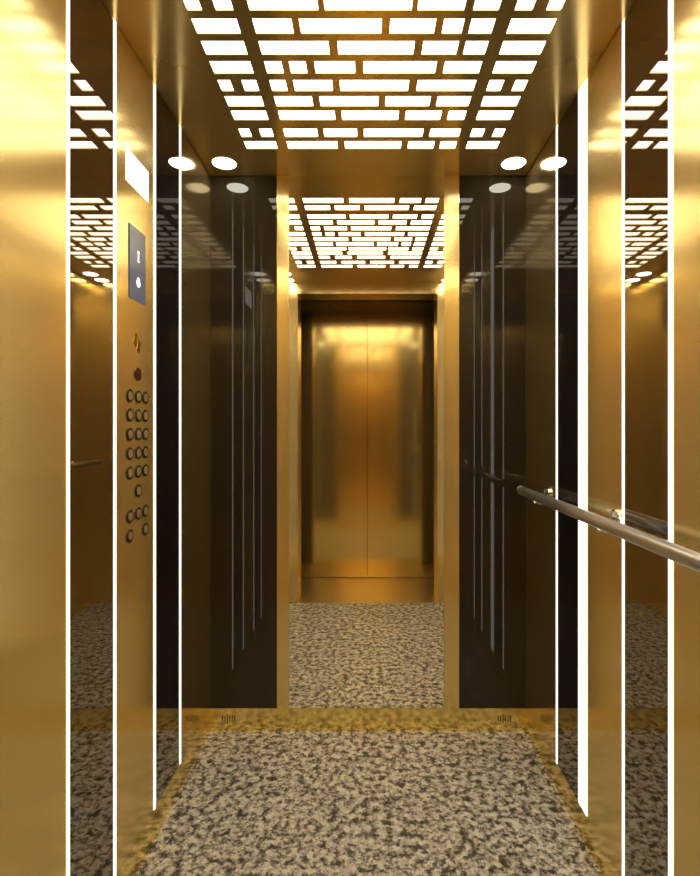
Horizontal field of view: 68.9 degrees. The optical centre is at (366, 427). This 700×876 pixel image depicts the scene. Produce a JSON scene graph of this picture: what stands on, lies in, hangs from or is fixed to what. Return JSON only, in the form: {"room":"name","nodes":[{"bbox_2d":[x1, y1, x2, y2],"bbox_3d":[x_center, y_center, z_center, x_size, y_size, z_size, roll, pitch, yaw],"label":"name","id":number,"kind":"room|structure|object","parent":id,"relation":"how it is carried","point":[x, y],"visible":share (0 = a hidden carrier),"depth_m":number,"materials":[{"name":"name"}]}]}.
{"room":"elevator interior","nodes":[
{"label":"elevator interior","id":0,"kind":"room"},
{"bbox_2d":[136,731,600,875],"bbox_3d":[0.006,1.340,1.429,1.486,0.060,1.677,0,0,0],"label":"floor","id":1,"kind":"structure","parent":0,"point":[250,803],"depth_m":1.74,"materials":[{"name":"stone"}]},
{"bbox_2d":[101,0,636,176],"bbox_3d":[0.006,-1.096,1.333,1.486,0.012,1.867,0,0,0],"label":"ceiling","id":2,"kind":"structure","parent":0,"point":[159,34],"depth_m":1.69,"materials":[{"name":"brown metal"}]},
{"bbox_2d":[211,156,236,169],"bbox_3d":[-0.586,-1.090,2.098,0.103,0.005,0.103,0,0,0],"label":"recessed light","id":3,"kind":"object","parent":2,"relation":"in","point":[221,162],"visible":1,"depth_m":2.10,"materials":[{"name":"white"}]},
{"bbox_2d":[179,0,569,150],"bbox_3d":[0.019,-1.094,1.468,0.998,0.012,1.075,0,0,0],"label":"ceiling light panel","id":4,"kind":"object","parent":2,"relation":"attached to","point":[288,75],"visible":1,"depth_m":1.53,"materials":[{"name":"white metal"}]},
{"bbox_2d":[187,0,277,150],"bbox_3d":[-0.407,-1.092,1.468,0.121,0.004,1.075,0,0,0],"label":"grille","id":5,"kind":"object","parent":4,"relation":"attached to","point":[217,27],"depth_m":1.55,"materials":[{"name":"brown metal"}]},
{"bbox_2d":[250,0,497,150],"bbox_3d":[0.019,-1.092,1.468,0.648,0.004,1.075,0,0,0],"label":"grille","id":6,"kind":"object","parent":4,"relation":"attached to","point":[339,75],"depth_m":1.55,"materials":[{"name":"brown metal"}]},
{"bbox_2d":[465,0,560,150],"bbox_3d":[0.446,-1.092,1.468,0.121,0.004,1.075,0,0,0],"label":"grille","id":7,"kind":"object","parent":4,"relation":"attached to","point":[529,27],"depth_m":1.55,"materials":[{"name":"brown metal"}]},
{"bbox_2d":[501,156,526,169],"bbox_3d":[0.604,-1.090,2.098,0.103,0.005,0.103,0,0,0],"label":"recessed light","id":8,"kind":"object","parent":2,"relation":"in","point":[516,162],"visible":1,"depth_m":2.10,"materials":[{"name":"white"}]},
{"bbox_3d":[0.006,0.110,2.242,1.386,2.400,0.050,0,0,0],"label":"wall","id":9,"kind":"structure","parent":0,"visible":0},
{"bbox_2d":[220,713,236,723],"bbox_3d":[-0.597,1.255,2.204,0.072,0.046,0.002,0,0,0],"label":"air vent","id":10,"kind":"object","parent":9,"relation":"attached to","point":[225,718],"visible":1,"depth_m":2.20,"materials":[{"name":"gold metal"}]},
{"bbox_2d":[211,177,276,707],"bbox_3d":[-0.531,0.062,2.211,0.286,2.298,0.012,0,0,0],"label":"wall panel","id":11,"kind":"object","parent":9,"relation":"attached to","point":[243,209],"visible":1,"depth_m":2.21,"materials":[{"name":"black glass"}]},
{"bbox_2d":[277,175,288,708],"bbox_3d":[-0.362,0.060,2.208,0.052,2.301,0.018,0,0,0],"label":"mirror frame","id":12,"kind":"structure","parent":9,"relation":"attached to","point":[282,180],"depth_m":2.20,"materials":[{"name":"gold metal"}]},
{"bbox_2d":[289,176,443,707],"bbox_3d":[-0.001,0.060,2.211,0.669,2.301,0.012,0,0,0],"label":"wall mirror","id":13,"kind":"object","parent":9,"relation":"attached to","point":[366,253],"visible":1,"depth_m":2.21,"materials":[{"name":"clear mirror"}]},
{"bbox_2d":[211,708,525,730],"bbox_3d":[0.006,1.261,2.211,1.362,0.098,0.012,0,0,0],"label":"baseboard","id":14,"kind":"structure","parent":9,"relation":"attached to","point":[248,719],"depth_m":2.21,"materials":[{"name":"gold metal"}]},
{"bbox_2d":[444,175,458,708],"bbox_3d":[0.366,0.060,2.208,0.065,2.301,0.018,0,0,0],"label":"mirror frame","id":15,"kind":"structure","parent":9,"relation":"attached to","point":[451,182],"depth_m":2.20,"materials":[{"name":"gold metal"}]},
{"bbox_2d":[459,177,525,707],"bbox_3d":[0.543,0.062,2.211,0.287,2.298,0.012,0,0,0],"label":"wall panel","id":16,"kind":"object","parent":9,"relation":"attached to","point":[492,210],"visible":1,"depth_m":2.21,"materials":[{"name":"black glass"}]},
{"bbox_2d":[496,713,512,723],"bbox_3d":[0.594,1.255,2.204,0.072,0.046,0.002,0,0,0],"label":"air vent","id":17,"kind":"object","parent":9,"relation":"attached to","point":[501,718],"visible":1,"depth_m":2.20,"materials":[{"name":"gold metal"}]},
{"bbox_3d":[-0.712,0.110,1.333,0.050,2.400,1.867,0,0,0],"label":"wall","id":18,"kind":"structure","parent":0,"visible":0},
{"bbox_2d":[0,0,66,875],"bbox_3d":[-0.681,0.062,0.869,0.012,2.298,0.557,0,0,0],"label":"wall panel","id":19,"kind":"object","parent":18,"relation":"attached to","point":[33,33],"visible":1,"depth_m":1.03,"materials":[{"name":"gold metal"}]},
{"bbox_2d":[67,0,69,875],"bbox_3d":[-0.680,0.060,1.152,0.014,2.301,0.008,0,0,0],"label":"light strip","id":20,"kind":"object","parent":18,"relation":"attached to","point":[68,1],"visible":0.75,"depth_m":1.15,"materials":[{"name":"white plastic"}]},
{"bbox_2d":[70,0,112,875],"bbox_3d":[-0.681,0.062,1.258,0.012,2.298,0.202,0,0,0],"label":"wall panel","id":21,"kind":"object","parent":18,"relation":"attached to","point":[91,23],"visible":1,"depth_m":1.25,"materials":[{"name":"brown mirror"}]},
{"bbox_2d":[113,19,115,875],"bbox_3d":[-0.680,0.060,1.365,0.014,2.301,0.011,0,0,0],"label":"light strip","id":22,"kind":"object","parent":18,"relation":"attached to","point":[114,21],"visible":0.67,"depth_m":1.36,"materials":[{"name":"white plastic"}]},
{"bbox_2d":[116,25,153,875],"bbox_3d":[-0.679,0.062,1.493,0.016,2.298,0.244,0,0,0],"label":"control panel","id":23,"kind":"object","parent":18,"relation":"attached to","point":[134,87],"visible":1,"depth_m":1.48,"materials":[{"name":"gold metal"}]},
{"bbox_2d":[126,147,148,201],"bbox_3d":[-0.674,-0.743,1.502,0.002,0.091,0.143,0,0,0],"label":"emergency light","id":24,"kind":"object","parent":23,"relation":"attached to","point":[137,172],"depth_m":1.50,"materials":[{"name":"white plastic"}]},
{"bbox_2d":[153,84,155,809],"bbox_3d":[-0.680,0.060,1.622,0.014,2.301,0.012,0,0,0],"label":"light strip","id":25,"kind":"object","parent":18,"relation":"attached to","point":[153,84],"visible":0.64,"depth_m":1.62,"materials":[{"name":"white plastic"}]},
{"bbox_2d":[117,708,210,875],"bbox_3d":[-0.681,1.261,1.403,0.012,0.098,1.627,0,0,0],"label":"baseboard","id":26,"kind":"structure","parent":18,"relation":"attached to","point":[143,844],"depth_m":1.70,"materials":[{"name":"gold metal"}]},
{"bbox_2d":[156,89,178,804],"bbox_3d":[-0.681,0.062,1.732,0.012,2.298,0.208,0,0,0],"label":"wall panel","id":27,"kind":"object","parent":18,"relation":"attached to","point":[167,128],"visible":0.86,"depth_m":1.72,"materials":[{"name":"black glass"}]},
{"bbox_2d":[179,125,180,763],"bbox_3d":[-0.680,0.060,1.843,0.014,2.301,0.012,0,0,0],"label":"light strip","id":28,"kind":"object","parent":18,"relation":"attached to","point":[179,125],"visible":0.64,"depth_m":1.84,"materials":[{"name":"white plastic"}]},
{"bbox_2d":[181,130,210,759],"bbox_3d":[-0.681,0.062,2.027,0.012,2.298,0.355,0,0,0],"label":"wall panel","id":29,"kind":"object","parent":18,"relation":"attached to","point":[195,179],"visible":0.86,"depth_m":1.99,"materials":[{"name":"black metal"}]},
{"bbox_3d":[0.724,0.110,1.333,0.050,2.400,1.867,0,0,0],"label":"wall","id":30,"kind":"structure","parent":0,"visible":0},
{"bbox_2d":[526,129,555,760],"bbox_3d":[0.693,0.062,2.026,0.012,2.298,0.356,0,0,0],"label":"wall panel","id":31,"kind":"object","parent":30,"relation":"attached to","point":[541,178],"visible":0.86,"depth_m":2.01,"materials":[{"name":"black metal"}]},
{"bbox_2d":[556,126,556,762],"bbox_3d":[0.692,0.060,1.843,0.014,2.301,0.010,0,0,0],"label":"light strip","id":32,"kind":"object","parent":30,"relation":"attached to","point":[556,126],"visible":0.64,"depth_m":1.84,"materials":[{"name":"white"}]},
{"bbox_2d":[557,95,577,798],"bbox_3d":[0.693,0.062,1.746,0.012,2.298,0.184,0,0,0],"label":"wall panel","id":33,"kind":"object","parent":30,"relation":"attached to","point":[567,129],"visible":0.86,"depth_m":1.75,"materials":[{"name":"black glass"}]},
{"bbox_2d":[526,710,620,875],"bbox_3d":[0.693,1.261,1.403,0.012,0.098,1.627,0,0,0],"label":"baseboard","id":34,"kind":"structure","parent":30,"relation":"attached to","point":[604,863],"depth_m":1.70,"materials":[{"name":"gold metal"}]},
{"bbox_2d":[578,79,586,815],"bbox_3d":[0.692,0.060,1.622,0.014,2.301,0.062,0,0,0],"label":"light strip","id":35,"kind":"object","parent":30,"relation":"attached to","point":[582,93],"visible":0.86,"depth_m":1.62,"materials":[{"name":"white plastic"}]},
{"bbox_2d":[587,25,621,875],"bbox_3d":[0.693,0.062,1.480,0.012,2.298,0.220,0,0,0],"label":"wall panel","id":36,"kind":"object","parent":30,"relation":"attached to","point":[604,83],"visible":0.92,"depth_m":1.47,"materials":[{"name":"gold metal"}]},
{"bbox_2d":[516,485,699,572],"bbox_3d":[0.648,0.259,1.360,0.085,0.071,1.424,0,0,0],"label":"handrail","id":37,"kind":"object","parent":30,"relation":"attached to","point":[687,557],"visible":1,"depth_m":1.24,"materials":[{"name":"silver metal"}]},
{"bbox_2d":[622,19,624,875],"bbox_3d":[0.692,0.060,1.365,0.014,2.301,0.009,0,0,0],"label":"light strip","id":38,"kind":"object","parent":30,"relation":"attached to","point":[624,19],"visible":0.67,"depth_m":1.36,"materials":[{"name":"white plastic"}]},
{"bbox_2d":[624,0,667,875],"bbox_3d":[0.693,0.062,1.260,0.012,2.298,0.200,0,0,0],"label":"wall panel","id":39,"kind":"object","parent":30,"relation":"attached to","point":[646,24],"visible":1,"depth_m":1.26,"materials":[{"name":"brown mirror"}]},
{"bbox_2d":[668,0,672,875],"bbox_3d":[0.692,0.060,1.152,0.014,2.301,0.015,0,0,0],"label":"light strip","id":40,"kind":"object","parent":30,"relation":"attached to","point":[670,2],"visible":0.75,"depth_m":1.15,"materials":[{"name":"white plastic"}]},
{"bbox_2d":[673,0,699,875],"bbox_3d":[0.693,0.062,0.867,0.012,2.298,0.554,0,0,0],"label":"wall panel","id":41,"kind":"object","parent":30,"relation":"attached to","point":[686,13],"visible":1,"depth_m":1.10,"materials":[{"name":"gold metal"}]}
]}

